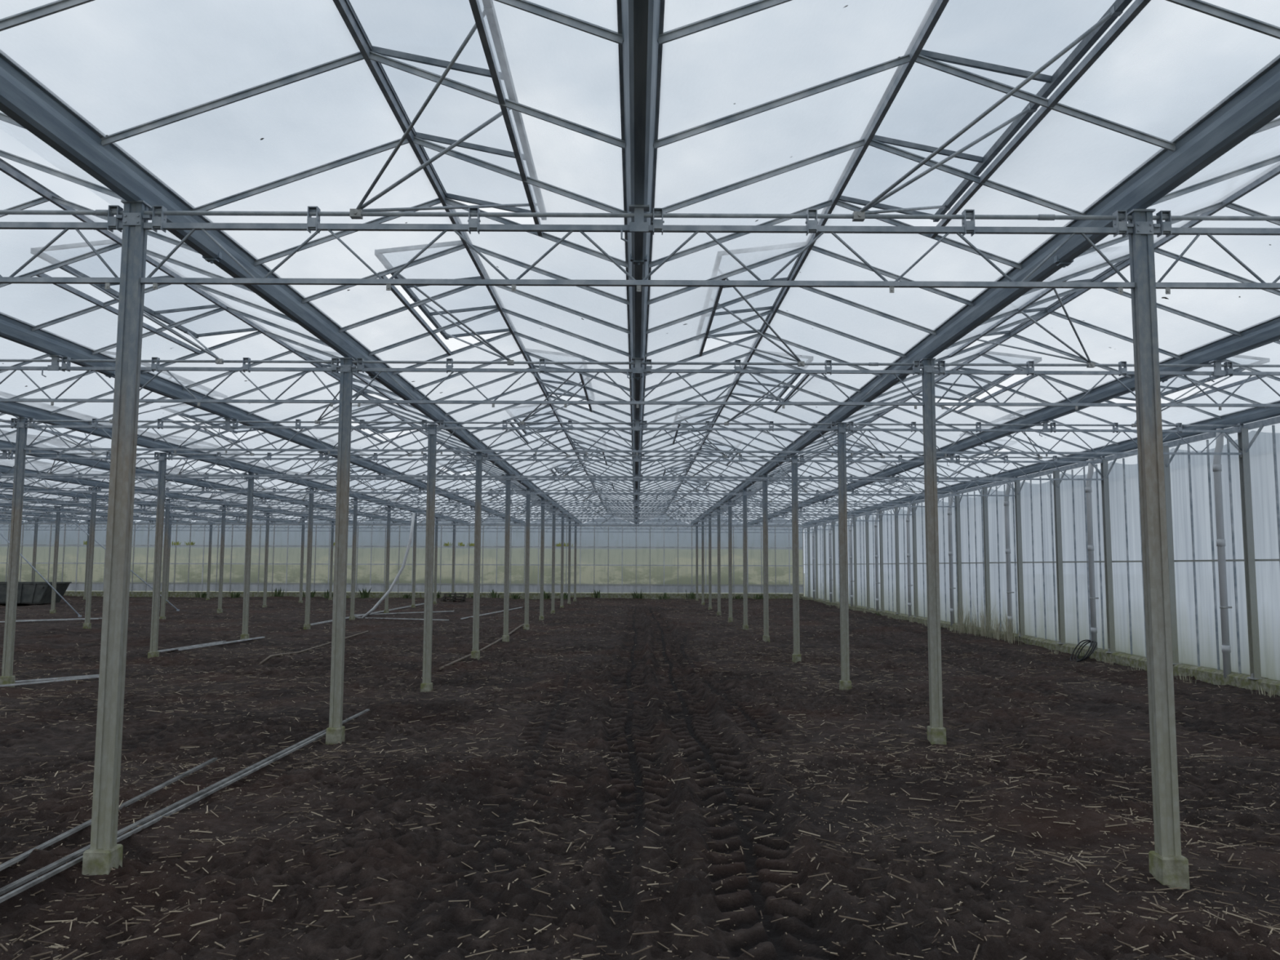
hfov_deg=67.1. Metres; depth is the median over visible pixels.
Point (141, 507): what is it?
truss
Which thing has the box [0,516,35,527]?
truss
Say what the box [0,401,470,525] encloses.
gutter
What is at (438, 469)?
vent
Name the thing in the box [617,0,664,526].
gutter
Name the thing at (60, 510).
brace
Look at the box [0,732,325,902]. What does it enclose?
bar
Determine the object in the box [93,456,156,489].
ceiling vent
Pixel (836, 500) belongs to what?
vent
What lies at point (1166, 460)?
wall post
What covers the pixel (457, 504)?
ceiling vent
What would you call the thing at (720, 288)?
vent
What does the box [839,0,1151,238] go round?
ceiling vent
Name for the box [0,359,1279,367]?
pipe
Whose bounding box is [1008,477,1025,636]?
wall post
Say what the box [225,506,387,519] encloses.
truss
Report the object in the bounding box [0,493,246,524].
gutter
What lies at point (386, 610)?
post
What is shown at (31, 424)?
truss
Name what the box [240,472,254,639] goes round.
post
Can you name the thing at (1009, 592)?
drain pipe
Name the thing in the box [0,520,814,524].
pipe
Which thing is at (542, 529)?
post
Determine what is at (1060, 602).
wall post
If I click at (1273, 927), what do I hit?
litter
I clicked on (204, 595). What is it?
clump
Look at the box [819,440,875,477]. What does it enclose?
ceiling vent
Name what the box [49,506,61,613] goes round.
post
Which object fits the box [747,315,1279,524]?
gutter
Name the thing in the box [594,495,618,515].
ceiling vent
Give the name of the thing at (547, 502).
truss
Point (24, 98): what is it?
gutter
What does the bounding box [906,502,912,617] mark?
drain pipe
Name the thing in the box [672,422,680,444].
vent
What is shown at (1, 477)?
truss
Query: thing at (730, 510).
post
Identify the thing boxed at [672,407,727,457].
ceiling vent
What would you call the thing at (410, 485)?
ceiling vent
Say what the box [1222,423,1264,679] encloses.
wall post
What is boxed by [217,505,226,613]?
post
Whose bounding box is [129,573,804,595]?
ground
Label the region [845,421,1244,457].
truss
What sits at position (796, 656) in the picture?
post
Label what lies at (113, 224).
truss
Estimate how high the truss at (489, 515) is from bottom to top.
0.511 m
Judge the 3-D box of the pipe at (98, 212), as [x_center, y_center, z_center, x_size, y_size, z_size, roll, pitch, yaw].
[-0.769,-1.690,6.151,20.427,0.040,0.040,0,-5,0]
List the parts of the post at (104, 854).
head plate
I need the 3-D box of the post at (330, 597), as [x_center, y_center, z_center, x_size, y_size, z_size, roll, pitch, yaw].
[-16.202,4.318,50.729,0.210,4.275,0.158,0,-5,0]
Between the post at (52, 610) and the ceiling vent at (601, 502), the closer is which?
the post at (52, 610)
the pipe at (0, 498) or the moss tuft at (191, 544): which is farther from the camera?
the moss tuft at (191, 544)
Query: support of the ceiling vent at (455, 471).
in the glass roof
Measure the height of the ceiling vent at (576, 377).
0.827 m
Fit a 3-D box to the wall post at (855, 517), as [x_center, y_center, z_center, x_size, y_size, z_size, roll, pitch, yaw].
[9.336,3.520,41.873,0.170,3.877,1.019,0,-5,0]
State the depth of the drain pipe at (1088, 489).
20.10 m
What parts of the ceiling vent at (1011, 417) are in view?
push rod, push rod, push rod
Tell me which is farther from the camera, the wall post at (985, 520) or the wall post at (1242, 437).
the wall post at (985, 520)
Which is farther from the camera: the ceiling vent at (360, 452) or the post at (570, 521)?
the post at (570, 521)
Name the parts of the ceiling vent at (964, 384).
push rod, push rod, push rod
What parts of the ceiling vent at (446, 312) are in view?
push rod, push rod, push rod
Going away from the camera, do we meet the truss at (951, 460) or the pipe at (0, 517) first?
the truss at (951, 460)
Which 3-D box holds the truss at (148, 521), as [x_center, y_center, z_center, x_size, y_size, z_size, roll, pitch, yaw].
[-25.795,2.416,50.857,6.280,0.511,0.092,0,-5,0]
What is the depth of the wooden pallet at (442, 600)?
48.71 m
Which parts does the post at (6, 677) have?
head plate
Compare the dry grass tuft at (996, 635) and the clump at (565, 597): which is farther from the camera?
the clump at (565, 597)
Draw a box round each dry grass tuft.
[951,603,970,633]
[963,613,979,635]
[968,597,996,637]
[984,612,1008,640]
[1000,613,1026,644]
[1099,655,1113,664]
[1177,672,1196,683]
[1247,684,1276,697]
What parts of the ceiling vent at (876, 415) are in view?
push rod, push rod, push rod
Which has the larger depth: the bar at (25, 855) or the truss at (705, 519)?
the truss at (705, 519)
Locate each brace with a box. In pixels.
[0,532,81,617]
[59,510,179,610]
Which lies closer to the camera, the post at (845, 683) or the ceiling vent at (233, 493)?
the post at (845, 683)
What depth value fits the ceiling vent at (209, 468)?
28.10 m
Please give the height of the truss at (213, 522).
0.511 m
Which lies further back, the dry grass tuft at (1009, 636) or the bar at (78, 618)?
the bar at (78, 618)
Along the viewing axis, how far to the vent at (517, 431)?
19.73 m
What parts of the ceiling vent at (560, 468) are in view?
push rod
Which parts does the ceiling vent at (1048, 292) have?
push rod, push rod, push rod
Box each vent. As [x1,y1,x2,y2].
[0,415,96,455]
[23,480,54,497]
[25,478,48,488]
[26,434,111,474]
[30,240,257,364]
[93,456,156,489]
[101,351,201,422]
[150,484,189,507]
[155,433,242,475]
[160,404,257,455]
[195,471,257,500]
[204,464,266,489]
[226,493,266,513]
[232,493,271,507]
[293,471,327,500]
[306,447,369,475]
[308,351,408,423]
[319,460,373,490]
[320,489,353,508]
[333,403,414,456]
[344,0,546,235]
[351,447,369,457]
[374,240,514,365]
[395,484,418,500]
[404,487,436,508]
[435,440,487,475]
[435,457,482,490]
[435,468,457,478]
[448,503,475,519]
[488,480,525,501]
[488,484,519,508]
[507,405,569,457]
[507,420,528,444]
[517,503,541,519]
[520,352,592,424]
[550,461,590,491]
[563,439,607,476]
[573,485,601,509]
[578,373,592,411]
[582,478,614,501]
[585,502,607,519]
[593,478,611,484]
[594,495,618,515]
[652,503,674,519]
[655,487,684,509]
[662,461,698,491]
[667,495,693,515]
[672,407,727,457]
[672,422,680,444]
[676,474,710,502]
[691,439,738,476]
[698,250,804,366]
[698,278,725,355]
[722,509,741,524]
[724,354,813,425]
[725,453,738,466]
[734,495,762,507]
[741,495,769,515]
[746,495,762,501]
[768,463,806,492]
[769,475,808,502]
[814,497,838,515]
[817,412,884,457]
[817,425,848,444]
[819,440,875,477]
[824,497,838,502]
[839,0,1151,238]
[862,479,906,502]
[868,479,891,486]
[880,464,915,492]
[884,484,906,491]
[915,351,1041,421]
[947,442,1008,478]
[948,257,1129,368]
[990,407,1042,458]
[1007,407,1041,420]
[1114,355,1270,426]
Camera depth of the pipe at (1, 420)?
15.11 m
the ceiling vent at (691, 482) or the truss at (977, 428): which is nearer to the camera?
the truss at (977, 428)
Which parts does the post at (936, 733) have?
head plate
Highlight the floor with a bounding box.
[0,595,1279,959]
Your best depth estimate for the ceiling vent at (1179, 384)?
14.99 m
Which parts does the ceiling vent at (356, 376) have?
push rod, push rod, push rod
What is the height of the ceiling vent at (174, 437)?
0.827 m
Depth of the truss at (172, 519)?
46.38 m
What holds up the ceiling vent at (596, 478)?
in the glass roof
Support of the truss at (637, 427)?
attached to the post at (845, 683)
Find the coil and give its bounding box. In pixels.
[1070,639,1097,662]
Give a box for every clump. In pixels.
[194,591,206,597]
[231,591,241,598]
[271,587,284,596]
[302,589,315,597]
[324,589,333,598]
[358,587,371,598]
[400,592,412,598]
[432,590,440,598]
[487,589,500,598]
[511,593,521,599]
[543,590,551,599]
[559,591,571,599]
[591,588,599,598]
[631,590,642,599]
[658,592,670,599]
[685,590,698,599]
[733,594,742,599]
[754,594,763,599]
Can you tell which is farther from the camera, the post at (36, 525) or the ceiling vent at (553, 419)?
the post at (36, 525)
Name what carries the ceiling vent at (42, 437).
in the glass roof
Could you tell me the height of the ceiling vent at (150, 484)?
0.827 m
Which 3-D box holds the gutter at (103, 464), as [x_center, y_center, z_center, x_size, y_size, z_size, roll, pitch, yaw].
[-12.896,0.037,27.689,0.210,0.199,55.688,0,-5,0]
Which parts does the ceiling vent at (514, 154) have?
push rod, push rod, push rod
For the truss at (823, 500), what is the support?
attached to the wall post at (913, 509)
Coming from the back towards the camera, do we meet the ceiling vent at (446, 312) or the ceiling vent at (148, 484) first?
the ceiling vent at (148, 484)
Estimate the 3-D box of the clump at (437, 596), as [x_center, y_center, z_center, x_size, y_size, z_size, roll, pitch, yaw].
[-11.633,6.461,54.557,0.846,0.477,0.357,0,-5,0]
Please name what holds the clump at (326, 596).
on the floor
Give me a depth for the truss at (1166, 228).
6.14 m
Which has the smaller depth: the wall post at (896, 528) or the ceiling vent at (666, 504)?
the wall post at (896, 528)
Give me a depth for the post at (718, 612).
37.31 m
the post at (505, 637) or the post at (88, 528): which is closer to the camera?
the post at (505, 637)
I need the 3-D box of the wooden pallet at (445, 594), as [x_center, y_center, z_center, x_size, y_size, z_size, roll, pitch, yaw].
[-9.401,5.838,49.136,1.120,0.130,0.800,1,-5,-12]
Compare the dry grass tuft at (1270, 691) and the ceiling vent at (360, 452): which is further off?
the ceiling vent at (360, 452)
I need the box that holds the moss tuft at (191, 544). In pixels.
[184,541,195,545]
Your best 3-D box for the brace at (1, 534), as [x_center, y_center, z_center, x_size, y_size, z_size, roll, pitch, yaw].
[-20.727,2.849,32.789,3.680,3.560,0.080,0,-5,0]
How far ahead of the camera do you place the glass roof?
10.08 m
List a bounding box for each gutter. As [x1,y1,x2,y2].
[0,48,581,523]
[0,311,524,524]
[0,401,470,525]
[0,440,411,524]
[0,465,359,522]
[0,481,302,523]
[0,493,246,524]
[0,502,191,524]
[0,509,135,521]
[0,515,79,522]
[0,520,23,524]
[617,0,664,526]
[690,54,1279,526]
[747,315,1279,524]
[803,400,1279,524]
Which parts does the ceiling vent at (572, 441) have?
push rod, push rod, push rod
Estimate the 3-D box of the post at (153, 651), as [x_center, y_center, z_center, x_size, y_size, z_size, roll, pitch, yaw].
[-9.669,1.578,19.376,0.210,4.275,0.158,0,-5,0]
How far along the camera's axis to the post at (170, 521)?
46.21 m
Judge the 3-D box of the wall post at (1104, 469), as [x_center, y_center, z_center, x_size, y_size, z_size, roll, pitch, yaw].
[9.431,1.520,19.462,0.170,3.877,1.019,0,-5,0]
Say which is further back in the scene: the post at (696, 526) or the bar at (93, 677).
the post at (696, 526)
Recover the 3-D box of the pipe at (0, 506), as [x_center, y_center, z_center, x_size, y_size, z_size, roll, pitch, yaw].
[-11.375,1.070,37.486,41.374,0.040,0.040,0,-5,0]
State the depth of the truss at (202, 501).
32.97 m
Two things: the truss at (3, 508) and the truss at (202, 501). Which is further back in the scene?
the truss at (3, 508)
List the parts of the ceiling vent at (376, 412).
push rod, push rod, push rod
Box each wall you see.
[0,514,804,599]
[800,416,1279,696]
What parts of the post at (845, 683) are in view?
head plate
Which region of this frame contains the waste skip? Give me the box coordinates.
[0,582,71,603]
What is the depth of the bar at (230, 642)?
22.01 m
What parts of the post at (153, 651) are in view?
head plate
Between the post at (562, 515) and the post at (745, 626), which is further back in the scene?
the post at (562, 515)
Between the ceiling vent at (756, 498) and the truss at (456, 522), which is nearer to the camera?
the ceiling vent at (756, 498)
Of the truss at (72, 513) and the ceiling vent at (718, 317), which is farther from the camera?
the truss at (72, 513)
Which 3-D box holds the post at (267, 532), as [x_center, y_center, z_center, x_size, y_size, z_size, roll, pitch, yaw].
[-16.164,3.555,41.762,0.210,4.275,0.158,0,-5,0]
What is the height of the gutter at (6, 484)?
0.199 m
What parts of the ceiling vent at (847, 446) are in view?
push rod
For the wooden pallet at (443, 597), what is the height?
0.130 m
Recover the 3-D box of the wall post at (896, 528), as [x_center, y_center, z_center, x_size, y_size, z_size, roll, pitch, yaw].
[9.364,2.920,35.149,0.170,3.877,1.019,0,-5,0]
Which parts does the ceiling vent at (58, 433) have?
push rod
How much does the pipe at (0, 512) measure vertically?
0.040 m
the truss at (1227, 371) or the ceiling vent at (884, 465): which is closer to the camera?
the truss at (1227, 371)
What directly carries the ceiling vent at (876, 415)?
in the glass roof
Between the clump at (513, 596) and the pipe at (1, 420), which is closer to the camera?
the pipe at (1, 420)
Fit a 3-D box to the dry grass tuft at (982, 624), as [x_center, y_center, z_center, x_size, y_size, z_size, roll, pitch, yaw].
[9.034,3.570,25.447,0.498,1.099,1.593,0,-5,0]
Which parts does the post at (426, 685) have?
head plate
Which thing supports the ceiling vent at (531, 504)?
in the glass roof
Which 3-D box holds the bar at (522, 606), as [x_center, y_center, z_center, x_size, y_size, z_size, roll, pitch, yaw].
[-5.603,5.128,37.419,0.060,0.034,8.571,-1,-5,7]
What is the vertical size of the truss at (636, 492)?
0.511 m
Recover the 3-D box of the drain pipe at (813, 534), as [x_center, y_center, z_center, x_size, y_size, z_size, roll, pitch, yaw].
[9.311,4.362,51.516,0.196,4.024,0.128,0,-5,0]
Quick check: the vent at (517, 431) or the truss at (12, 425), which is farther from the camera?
the vent at (517, 431)
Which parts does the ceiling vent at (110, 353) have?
push rod, push rod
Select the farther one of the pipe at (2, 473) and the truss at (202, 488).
the truss at (202, 488)
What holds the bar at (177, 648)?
on the floor
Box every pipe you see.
[0,209,1279,220]
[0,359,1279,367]
[0,419,1239,426]
[0,453,1101,458]
[0,487,955,492]
[0,497,911,502]
[0,506,879,510]
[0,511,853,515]
[0,516,691,519]
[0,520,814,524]
[2,473,1014,478]
[257,631,368,665]
[439,623,524,670]
[812,526,815,599]
[829,520,833,602]
[848,515,853,606]
[874,510,879,611]
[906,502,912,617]
[947,492,955,626]
[1004,480,1013,633]
[1084,458,1098,653]
[1212,428,1231,677]
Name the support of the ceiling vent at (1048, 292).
in the glass roof
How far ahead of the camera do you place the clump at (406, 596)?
54.50 m
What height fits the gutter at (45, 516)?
0.199 m
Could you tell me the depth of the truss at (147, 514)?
41.90 m
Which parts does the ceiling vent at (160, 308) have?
push rod, push rod, push rod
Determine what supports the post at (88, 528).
on the floor
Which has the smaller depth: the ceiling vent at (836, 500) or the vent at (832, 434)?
the vent at (832, 434)
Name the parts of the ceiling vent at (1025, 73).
push rod, push rod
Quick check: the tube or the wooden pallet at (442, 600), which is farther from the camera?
the wooden pallet at (442, 600)
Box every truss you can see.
[0,204,123,288]
[0,355,340,406]
[0,417,17,452]
[0,450,159,476]
[0,472,248,493]
[0,487,91,503]
[0,497,165,512]
[0,505,56,518]
[0,511,107,523]
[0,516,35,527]
[0,520,88,530]
[23,417,428,453]
[37,516,164,527]
[59,505,222,519]
[94,520,209,530]
[95,487,309,504]
[133,512,266,524]
[140,204,1135,293]
[164,452,475,477]
[168,497,353,513]
[170,516,302,528]
[212,521,331,531]
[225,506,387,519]
[253,473,506,494]
[268,512,412,524]
[304,517,435,528]
[312,488,526,505]
[333,521,453,532]
[351,357,924,408]
[356,498,541,514]
[390,506,552,519]
[416,513,561,524]
[435,419,838,455]
[438,518,568,528]
[455,522,574,532]
[481,453,791,479]
[510,474,762,495]
[529,488,742,506]
[544,499,728,514]
[555,506,717,520]
[564,514,708,525]
[570,518,701,529]
[576,522,695,533]
[697,523,815,533]
[703,519,833,529]
[711,514,854,525]
[720,507,880,521]
[731,499,914,515]
[746,489,957,506]
[767,475,1017,496]
[797,454,1104,479]
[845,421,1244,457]
[934,360,1279,410]
[1153,210,1279,293]
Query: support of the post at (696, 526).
on the floor
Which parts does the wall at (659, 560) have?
cross rail, cross rail, cross rail, kick panel, cross rail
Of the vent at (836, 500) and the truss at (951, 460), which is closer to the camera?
the truss at (951, 460)
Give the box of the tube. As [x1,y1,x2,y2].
[362,512,415,617]
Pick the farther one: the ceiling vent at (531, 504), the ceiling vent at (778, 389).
the ceiling vent at (531, 504)
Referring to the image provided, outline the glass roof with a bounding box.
[0,0,1279,524]
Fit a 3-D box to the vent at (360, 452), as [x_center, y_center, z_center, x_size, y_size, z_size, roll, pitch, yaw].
[-7.646,-0.842,24.118,0.854,0.146,3.385,0,-5,0]
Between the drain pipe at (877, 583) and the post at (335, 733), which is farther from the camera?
the drain pipe at (877, 583)
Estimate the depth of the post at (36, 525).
46.21 m
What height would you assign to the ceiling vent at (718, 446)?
0.827 m
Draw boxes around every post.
[0,417,29,687]
[31,516,39,582]
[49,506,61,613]
[81,200,151,875]
[82,486,97,629]
[83,520,89,599]
[147,452,167,658]
[159,498,170,619]
[165,516,172,603]
[205,522,213,599]
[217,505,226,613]
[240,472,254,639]
[262,512,270,607]
[298,517,305,603]
[303,488,315,629]
[325,357,356,744]
[328,521,333,599]
[349,498,358,620]
[383,506,391,613]
[411,513,417,608]
[420,424,439,692]
[432,517,438,604]
[450,521,456,599]
[471,452,484,659]
[502,473,511,641]
[523,488,532,630]
[538,498,546,621]
[551,506,556,613]
[560,514,564,608]
[567,518,572,604]
[573,522,577,601]
[695,522,698,600]
[701,518,704,604]
[708,514,711,609]
[715,507,721,615]
[727,500,733,622]
[741,488,748,630]
[761,474,769,641]
[789,455,801,662]
[806,526,810,597]
[814,525,818,599]
[822,523,826,600]
[831,520,836,602]
[835,422,851,690]
[852,515,857,606]
[863,512,870,608]
[877,510,884,611]
[892,506,901,613]
[909,502,918,617]
[919,358,946,744]
[951,492,964,625]
[977,485,991,630]
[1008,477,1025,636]
[1045,468,1066,644]
[1091,457,1117,653]
[1126,208,1190,889]
[1163,442,1181,664]
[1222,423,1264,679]
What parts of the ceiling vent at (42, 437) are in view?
push rod, push rod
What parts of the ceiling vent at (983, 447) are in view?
push rod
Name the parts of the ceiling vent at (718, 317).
push rod, push rod, push rod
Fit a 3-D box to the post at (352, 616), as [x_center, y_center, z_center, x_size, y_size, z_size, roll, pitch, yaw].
[-9.726,2.768,32.823,0.210,4.275,0.158,0,-5,0]
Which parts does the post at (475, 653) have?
head plate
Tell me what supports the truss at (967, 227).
attached to the post at (1167, 864)
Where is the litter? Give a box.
[0,597,1279,959]
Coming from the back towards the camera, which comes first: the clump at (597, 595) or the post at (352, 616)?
the clump at (597, 595)
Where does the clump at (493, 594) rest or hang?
on the floor
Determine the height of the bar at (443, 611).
0.030 m
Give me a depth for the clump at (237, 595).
54.50 m
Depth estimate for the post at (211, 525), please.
50.67 m
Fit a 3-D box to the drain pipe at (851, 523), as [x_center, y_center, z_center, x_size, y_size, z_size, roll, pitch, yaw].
[9.349,3.562,42.551,0.196,4.024,0.128,0,-5,0]
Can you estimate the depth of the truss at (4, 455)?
19.52 m
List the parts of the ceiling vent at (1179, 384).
push rod, push rod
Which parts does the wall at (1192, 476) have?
wall rail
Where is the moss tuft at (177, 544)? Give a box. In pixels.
[170,540,180,545]
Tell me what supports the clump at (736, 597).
on the floor
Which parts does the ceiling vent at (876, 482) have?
push rod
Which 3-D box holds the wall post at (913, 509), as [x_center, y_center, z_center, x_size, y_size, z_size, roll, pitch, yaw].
[9.374,2.720,32.908,0.170,3.877,1.019,0,-5,0]
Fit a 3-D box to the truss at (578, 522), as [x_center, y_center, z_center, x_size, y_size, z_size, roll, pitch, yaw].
[-0.196,2.515,50.957,6.280,0.511,0.092,0,-5,0]
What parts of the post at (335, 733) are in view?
head plate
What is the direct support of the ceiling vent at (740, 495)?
in the glass roof
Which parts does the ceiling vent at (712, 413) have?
push rod, push rod, push rod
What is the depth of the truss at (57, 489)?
28.47 m
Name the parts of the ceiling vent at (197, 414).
push rod, push rod, push rod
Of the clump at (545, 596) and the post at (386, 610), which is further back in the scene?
the clump at (545, 596)
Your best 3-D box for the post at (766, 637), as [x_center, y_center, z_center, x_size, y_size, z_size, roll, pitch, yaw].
[3.111,1.992,23.911,0.210,4.275,0.158,0,-5,0]
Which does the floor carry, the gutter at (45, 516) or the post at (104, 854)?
the post at (104, 854)
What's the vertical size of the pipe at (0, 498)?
0.040 m
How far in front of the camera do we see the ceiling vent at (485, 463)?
24.04 m
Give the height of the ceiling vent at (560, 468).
0.827 m
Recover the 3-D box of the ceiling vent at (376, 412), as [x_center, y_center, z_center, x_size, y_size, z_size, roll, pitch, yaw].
[-5.174,-0.893,19.615,1.097,0.827,3.385,0,-5,0]
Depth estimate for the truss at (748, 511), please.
37.52 m
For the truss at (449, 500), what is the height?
0.511 m
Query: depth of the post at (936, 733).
10.43 m
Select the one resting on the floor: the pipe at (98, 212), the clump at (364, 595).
the clump at (364, 595)
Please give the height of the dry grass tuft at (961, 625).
1.039 m
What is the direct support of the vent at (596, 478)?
attached to the ceiling vent at (596, 478)
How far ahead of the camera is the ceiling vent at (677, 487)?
37.51 m
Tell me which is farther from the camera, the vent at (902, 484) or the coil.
the vent at (902, 484)
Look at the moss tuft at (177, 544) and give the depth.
55.39 m
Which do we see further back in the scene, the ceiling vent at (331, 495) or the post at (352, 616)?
the ceiling vent at (331, 495)
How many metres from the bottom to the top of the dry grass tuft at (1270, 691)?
0.171 m
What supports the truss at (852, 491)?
attached to the wall post at (957, 499)
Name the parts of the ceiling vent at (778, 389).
push rod, push rod, push rod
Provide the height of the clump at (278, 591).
0.655 m
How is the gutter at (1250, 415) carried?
on the wall at (1192, 476)
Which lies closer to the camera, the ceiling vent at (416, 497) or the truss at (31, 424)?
the truss at (31, 424)
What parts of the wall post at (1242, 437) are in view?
plate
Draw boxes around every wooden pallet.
[440,599,465,602]
[442,595,466,599]
[444,593,466,595]
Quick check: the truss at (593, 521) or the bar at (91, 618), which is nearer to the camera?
the bar at (91, 618)
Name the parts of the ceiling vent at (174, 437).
push rod, push rod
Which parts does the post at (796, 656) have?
head plate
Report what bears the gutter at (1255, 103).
attached to the glass roof
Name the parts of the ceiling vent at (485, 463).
push rod, push rod, push rod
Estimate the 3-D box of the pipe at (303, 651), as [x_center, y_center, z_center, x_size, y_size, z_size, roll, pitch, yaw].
[-7.335,3.783,22.471,0.049,0.130,9.116,0,-5,-3]
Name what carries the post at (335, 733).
on the floor
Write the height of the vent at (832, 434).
0.045 m
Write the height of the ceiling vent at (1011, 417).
0.827 m
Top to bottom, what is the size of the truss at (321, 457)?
0.511 m
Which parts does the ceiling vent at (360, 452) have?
push rod, push rod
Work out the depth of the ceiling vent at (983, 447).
24.06 m
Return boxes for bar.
[0,617,98,622]
[0,675,98,686]
[0,708,369,895]
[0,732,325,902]
[0,757,217,871]
[14,674,99,682]
[16,617,102,620]
[157,640,226,652]
[177,636,264,650]
[310,603,424,625]
[354,610,453,615]
[355,617,448,620]
[460,606,523,619]
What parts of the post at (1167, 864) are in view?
head plate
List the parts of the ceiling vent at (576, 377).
push rod, push rod, push rod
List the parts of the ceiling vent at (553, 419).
push rod, push rod, push rod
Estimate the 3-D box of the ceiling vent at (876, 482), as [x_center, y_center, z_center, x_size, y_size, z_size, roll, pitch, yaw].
[8.196,0.358,33.114,1.097,0.827,3.385,0,-5,0]
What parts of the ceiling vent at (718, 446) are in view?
push rod, push rod, push rod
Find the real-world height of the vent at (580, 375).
0.045 m
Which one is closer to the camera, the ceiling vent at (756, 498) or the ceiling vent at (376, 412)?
the ceiling vent at (376, 412)
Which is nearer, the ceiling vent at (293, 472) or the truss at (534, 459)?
the truss at (534, 459)
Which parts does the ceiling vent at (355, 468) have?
push rod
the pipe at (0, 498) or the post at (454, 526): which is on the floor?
the post at (454, 526)

